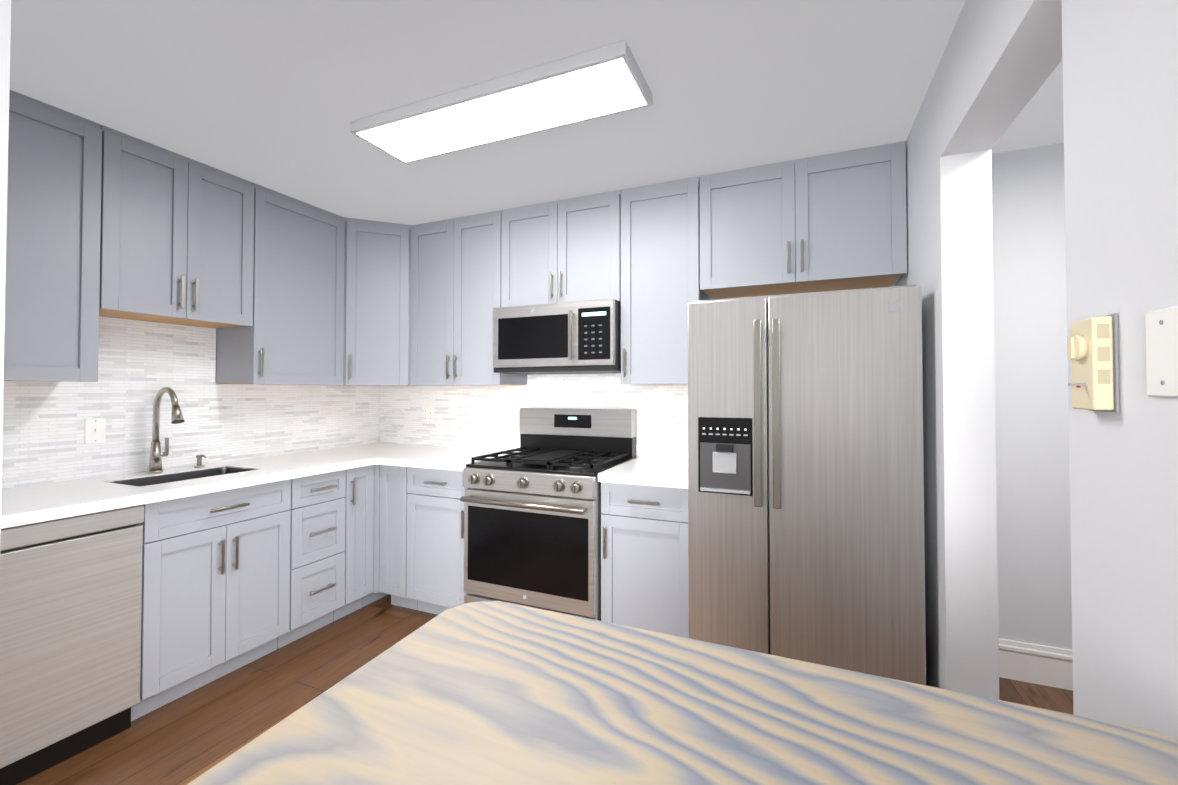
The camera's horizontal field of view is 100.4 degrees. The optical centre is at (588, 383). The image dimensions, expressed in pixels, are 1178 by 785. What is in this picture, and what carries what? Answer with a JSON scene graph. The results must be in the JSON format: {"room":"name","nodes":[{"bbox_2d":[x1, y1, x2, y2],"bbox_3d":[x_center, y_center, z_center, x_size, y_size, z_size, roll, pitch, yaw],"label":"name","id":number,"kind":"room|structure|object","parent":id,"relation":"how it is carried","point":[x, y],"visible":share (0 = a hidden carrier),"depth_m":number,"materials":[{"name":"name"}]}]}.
{"room":"kitchen","nodes":[
{"label":"kitchen","id":0,"kind":"room"},
{"bbox_2d":[0,0,10,527],"bbox_3d":[-1.010,0.111,0.843,3.410,2.420,0.120,0,-1,23],"label":"wall","id":1,"kind":"structure","parent":0,"point":[5,22],"depth_m":0.98,"materials":[{"name":"paint"}]},
{"bbox_2d":[39,316,353,385],"bbox_3d":[-2.625,0.123,1.557,0.120,2.420,5.120,0,-1,23],"label":"wall","id":2,"kind":"structure","parent":0,"point":[215,374],"depth_m":2.71,"materials":[{"name":"paint"}]},
{"bbox_2d":[4,90,101,381],"bbox_3d":[-2.249,-0.543,1.842,0.349,1.071,0.518,0,-1,23],"label":"upper cabinet","id":3,"kind":"object","parent":2,"relation":"attached to","point":[52,289],"visible":0.85,"depth_m":1.90,"materials":[{"name":"paint"}]},
{"bbox_2d":[99,125,253,327],"bbox_3d":[-2.025,-0.686,2.368,0.349,0.767,0.613,0,-1,23],"label":"upper cabinet","id":4,"kind":"object","parent":2,"relation":"attached to","point":[177,240],"visible":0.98,"depth_m":2.26,"materials":[{"name":"paint"}]},
{"bbox_2d":[1,316,379,488],"bbox_3d":[-2.074,0.069,2.678,0.008,0.738,2.365,0,-1,23],"label":"tile backsplash","id":5,"kind":"structure","parent":2,"relation":"attached to","point":[141,364],"depth_m":2.48,"materials":[{"name":"tile"}]},
{"bbox_2d":[85,418,105,443],"bbox_3d":[-2.248,0.218,2.238,0.016,0.116,0.072,0,-1,23],"label":"switch plate","id":6,"kind":"object","parent":5,"relation":"attached to","point":[95,430],"visible":1,"depth_m":2.24,"materials":[{"name":"white plastic"}]},
{"bbox_2d":[215,183,344,384],"bbox_3d":[-1.793,-0.525,2.907,0.349,1.071,0.557,0,-1,23],"label":"upper cabinet","id":7,"kind":"object","parent":2,"relation":"attached to","point":[293,334],"visible":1,"depth_m":2.79,"materials":[{"name":"paint"}]},
{"bbox_2d":[10,0,1063,224],"bbox_3d":[-0.409,-1.143,0.629,4.940,0.080,5.120,0,-1,23],"label":"ceiling","id":8,"kind":"structure","parent":0,"point":[279,96],"depth_m":1.76,"materials":[{"name":"paint"}]},
{"bbox_2d":[350,40,651,163],"bbox_3d":[-0.374,-1.057,1.929,1.200,0.046,0.310,0,-1,23],"label":"ceiling light","id":9,"kind":"object","parent":8,"relation":"attached to","point":[604,81],"visible":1,"depth_m":1.85,"materials":[{"name":"grey plastic"}]},
{"bbox_2d":[17,594,1073,784],"bbox_3d":[-0.409,1.347,0.586,4.940,0.060,5.120,0,-1,23],"label":"floor","id":10,"kind":"structure","parent":0,"point":[188,738],"depth_m":2.05,"materials":[{"name":"brown wood"}]},
{"bbox_2d":[0,505,143,784],"bbox_3d":[-2.118,0.903,1.735,0.620,0.868,0.602,0,-1,23],"label":"dishwasher","id":11,"kind":"object","parent":10,"relation":"on","point":[70,624],"visible":0.92,"depth_m":1.70,"materials":[{"name":"silver metal"}]},
{"bbox_2d":[131,479,290,720],"bbox_3d":[-1.883,0.910,2.297,0.644,0.872,0.600,0,-1,23],"label":"base cabinet","id":12,"kind":"object","parent":10,"relation":"on","point":[215,585],"visible":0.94,"depth_m":2.13,"materials":[{"name":"paint"}]},
{"bbox_2d":[0,443,435,528],"bbox_3d":[-1.776,0.457,2.548,0.649,0.040,2.372,0,-1,23],"label":"countertop","id":13,"kind":"structure","parent":12,"relation":"on","point":[25,505],"depth_m":2.07,"materials":[{"name":"stone"}]},
{"bbox_2d":[147,387,184,473],"bbox_3d":[-2.014,0.226,2.354,0.234,0.414,0.082,0,-1,23],"label":"gooseneck faucet","id":14,"kind":"object","parent":13,"relation":"on","point":[155,459],"visible":1,"depth_m":2.36,"materials":[{"name":"silver metal"}]},
{"bbox_2d":[110,467,253,486],"bbox_3d":[-1.890,0.540,2.312,0.289,0.203,0.499,0,-1,23],"label":"undermount sink","id":15,"kind":"object","parent":13,"relation":"in","point":[153,480],"visible":0.08,"depth_m":2.41,"materials":[{"name":"silver metal"}]},
{"bbox_2d":[194,455,206,467],"bbox_3d":[-2.008,0.403,2.542,0.078,0.067,0.044,0,-1,23],"label":"soap dispenser","id":16,"kind":"object","parent":13,"relation":"on","point":[199,461],"visible":1,"depth_m":2.54,"materials":[{"name":"silver metal"}]},
{"bbox_2d":[277,470,345,648],"bbox_3d":[-1.700,0.918,2.724,0.644,0.872,0.318,0,-1,23],"label":"base cabinet","id":17,"kind":"object","parent":10,"relation":"on","point":[317,560],"visible":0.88,"depth_m":2.60,"materials":[{"name":"paint"}]},
{"bbox_2d":[333,465,373,620],"bbox_3d":[-1.597,0.922,2.965,0.644,0.872,0.194,0,-1,23],"label":"base cabinet","id":18,"kind":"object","parent":10,"relation":"on","point":[359,524],"depth_m":2.85,"materials":[{"name":"paint"}]},
{"bbox_2d":[362,592,387,606],"bbox_3d":[-1.456,0.928,3.353,0.597,0.872,0.623,0,-1,23],"label":"base cabinet","id":19,"kind":"object","parent":10,"relation":"on","point":[369,598],"visible":0.04,"depth_m":3.04,"materials":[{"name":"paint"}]},
{"bbox_2d":[373,464,417,609],"bbox_3d":[-1.064,0.926,3.186,0.255,0.872,0.626,0,-1,23],"label":"cabinet filler","id":20,"kind":"object","parent":10,"relation":"on","point":[390,538],"visible":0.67,"depth_m":2.92,"materials":[{"name":"paint"}]},
{"bbox_2d":[406,467,466,614],"bbox_3d":[-0.742,0.923,3.038,0.442,0.872,0.644,0,-1,23],"label":"base cabinet","id":21,"kind":"object","parent":10,"relation":"on","point":[435,544],"visible":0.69,"depth_m":2.78,"materials":[{"name":"paint"}]},
{"bbox_2d":[372,446,519,470],"bbox_3d":[-0.836,0.466,3.076,0.642,0.040,0.662,0,-1,23],"label":"countertop","id":22,"kind":"structure","parent":21,"relation":"on","point":[438,457],"depth_m":2.92,"materials":[{"name":"stone"}]},
{"bbox_2d":[460,408,635,620],"bbox_3d":[-0.208,0.754,2.742,0.756,1.200,0.718,0,-1,23],"label":"gas range","id":23,"kind":"object","parent":10,"relation":"on","point":[532,522],"visible":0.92,"depth_m":2.50,"materials":[{"name":"silver metal"}]},
{"bbox_2d":[601,482,688,637],"bbox_3d":[0.376,0.915,2.559,0.442,0.872,0.644,0,-1,23],"label":"base cabinet","id":24,"kind":"object","parent":10,"relation":"on","point":[644,562],"visible":0.73,"depth_m":2.30,"materials":[{"name":"paint"}]},
{"bbox_2d":[598,457,687,488],"bbox_3d":[0.376,0.457,2.563,0.446,0.040,0.649,0,-1,23],"label":"countertop","id":25,"kind":"structure","parent":24,"relation":"on","point":[661,472],"depth_m":2.35,"materials":[{"name":"stone"}]},
{"bbox_2d":[187,601,1177,784],"bbox_3d":[-0.097,0.841,-0.058,0.982,0.930,1.665,0,-1,23],"label":"table","id":26,"kind":"object","parent":10,"relation":"on","point":[489,693],"visible":1,"depth_m":0.55,"materials":[{"name":"beige wood"}]},
{"bbox_2d":[688,285,925,684],"bbox_3d":[0.935,0.497,2.211,0.840,1.695,0.803,0,-1,23],"label":"refrigerator","id":27,"kind":"object","parent":10,"relation":"on","point":[806,534],"visible":0.83,"depth_m":1.87,"materials":[{"name":"grey metal"}]},
{"bbox_2d":[437,143,1071,649],"bbox_3d":[0.630,0.146,2.882,4.820,2.420,0.120,0,-1,23],"label":"wall","id":28,"kind":"structure","parent":0,"point":[1031,427],"depth_m":2.23,"materials":[{"name":"paint"}]},
{"bbox_2d":[343,217,436,385],"bbox_3d":[-1.451,-0.517,3.391,0.597,1.071,0.598,0,-1,23],"label":"upper cabinet","id":29,"kind":"object","parent":28,"relation":"attached to","point":[377,303],"visible":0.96,"depth_m":3.18,"materials":[{"name":"paint"}]},
{"bbox_2d":[410,210,526,385],"bbox_3d":[-0.802,-0.519,3.248,0.702,1.071,0.349,0,-1,23],"label":"upper cabinet","id":30,"kind":"object","parent":28,"relation":"attached to","point":[455,281],"visible":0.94,"depth_m":3.11,"materials":[{"name":"paint"}]},
{"bbox_2d":[379,373,687,459],"bbox_3d":[-0.450,0.171,3.273,2.522,0.556,0.008,0,-1,23],"label":"tile backsplash","id":31,"kind":"structure","parent":28,"relation":"attached to","point":[478,416],"depth_m":3.29,"materials":[{"name":"tile"}]},
{"bbox_2d":[426,408,433,423],"bbox_3d":[-1.154,0.236,3.566,0.072,0.116,0.007,0,-1,23],"label":"outlet","id":32,"kind":"object","parent":31,"relation":"attached to","point":[429,415],"visible":1,"depth_m":3.56,"materials":[{"name":"white plastic"}]},
{"bbox_2d":[501,190,620,307],"bbox_3d":[-0.125,-0.751,2.962,0.762,0.616,0.349,0,-1,23],"label":"upper cabinet","id":33,"kind":"object","parent":28,"relation":"attached to","point":[563,250],"visible":0.77,"depth_m":2.81,"materials":[{"name":"paint"}]},
{"bbox_2d":[493,299,620,374],"bbox_3d":[-0.147,-0.251,2.904,0.756,0.379,0.440,0,-1,23],"label":"microwave","id":34,"kind":"object","parent":33,"relation":"attached to","point":[581,337],"visible":1,"depth_m":2.72,"materials":[{"name":"silver metal"}]},
{"bbox_2d":[621,176,709,383],"bbox_3d":[0.424,-0.528,2.724,0.424,1.071,0.349,0,-1,23],"label":"upper cabinet","id":35,"kind":"object","parent":28,"relation":"attached to","point":[660,257],"visible":0.83,"depth_m":2.60,"materials":[{"name":"paint"}]},
{"bbox_2d":[700,141,906,298],"bbox_3d":[1.037,-0.773,2.465,0.902,0.591,0.349,0,-1,23],"label":"upper cabinet","id":36,"kind":"object","parent":28,"relation":"attached to","point":[831,222],"visible":1,"depth_m":2.32,"materials":[{"name":"paint"}]},
{"bbox_2d":[998,638,1072,690],"bbox_3d":[2.179,1.257,2.122,1.146,0.172,0.020,0,-1,23],"label":"baseboard","id":37,"kind":"structure","parent":28,"relation":"attached to","point":[1050,666],"depth_m":2.19,"materials":[{"name":"paint"}]},
{"bbox_2d":[895,0,1177,739],"bbox_3d":[0.606,0.098,0.108,0.140,2.420,5.000,0,-1,23],"label":"wall","id":38,"kind":"structure","parent":0,"point":[1000,61],"depth_m":0.84,"materials":[{"name":"paint"}]},
{"bbox_2d":[1067,313,1118,411],"bbox_3d":[0.792,-0.030,0.785,0.047,0.150,0.077,0,-1,23],"label":"thermostat","id":39,"kind":"object","parent":38,"relation":"attached to","point":[1092,348],"visible":1,"depth_m":0.75,"materials":[{"name":"beige plastic"}]},
{"bbox_2d":[1145,306,1177,396],"bbox_3d":[0.752,-0.040,0.641,0.007,0.115,0.070,0,-1,23],"label":"blank wall plate","id":40,"kind":"object","parent":38,"relation":"attached to","point":[1162,349],"visible":1,"depth_m":0.64,"materials":[{"name":"white plastic"}]}
]}

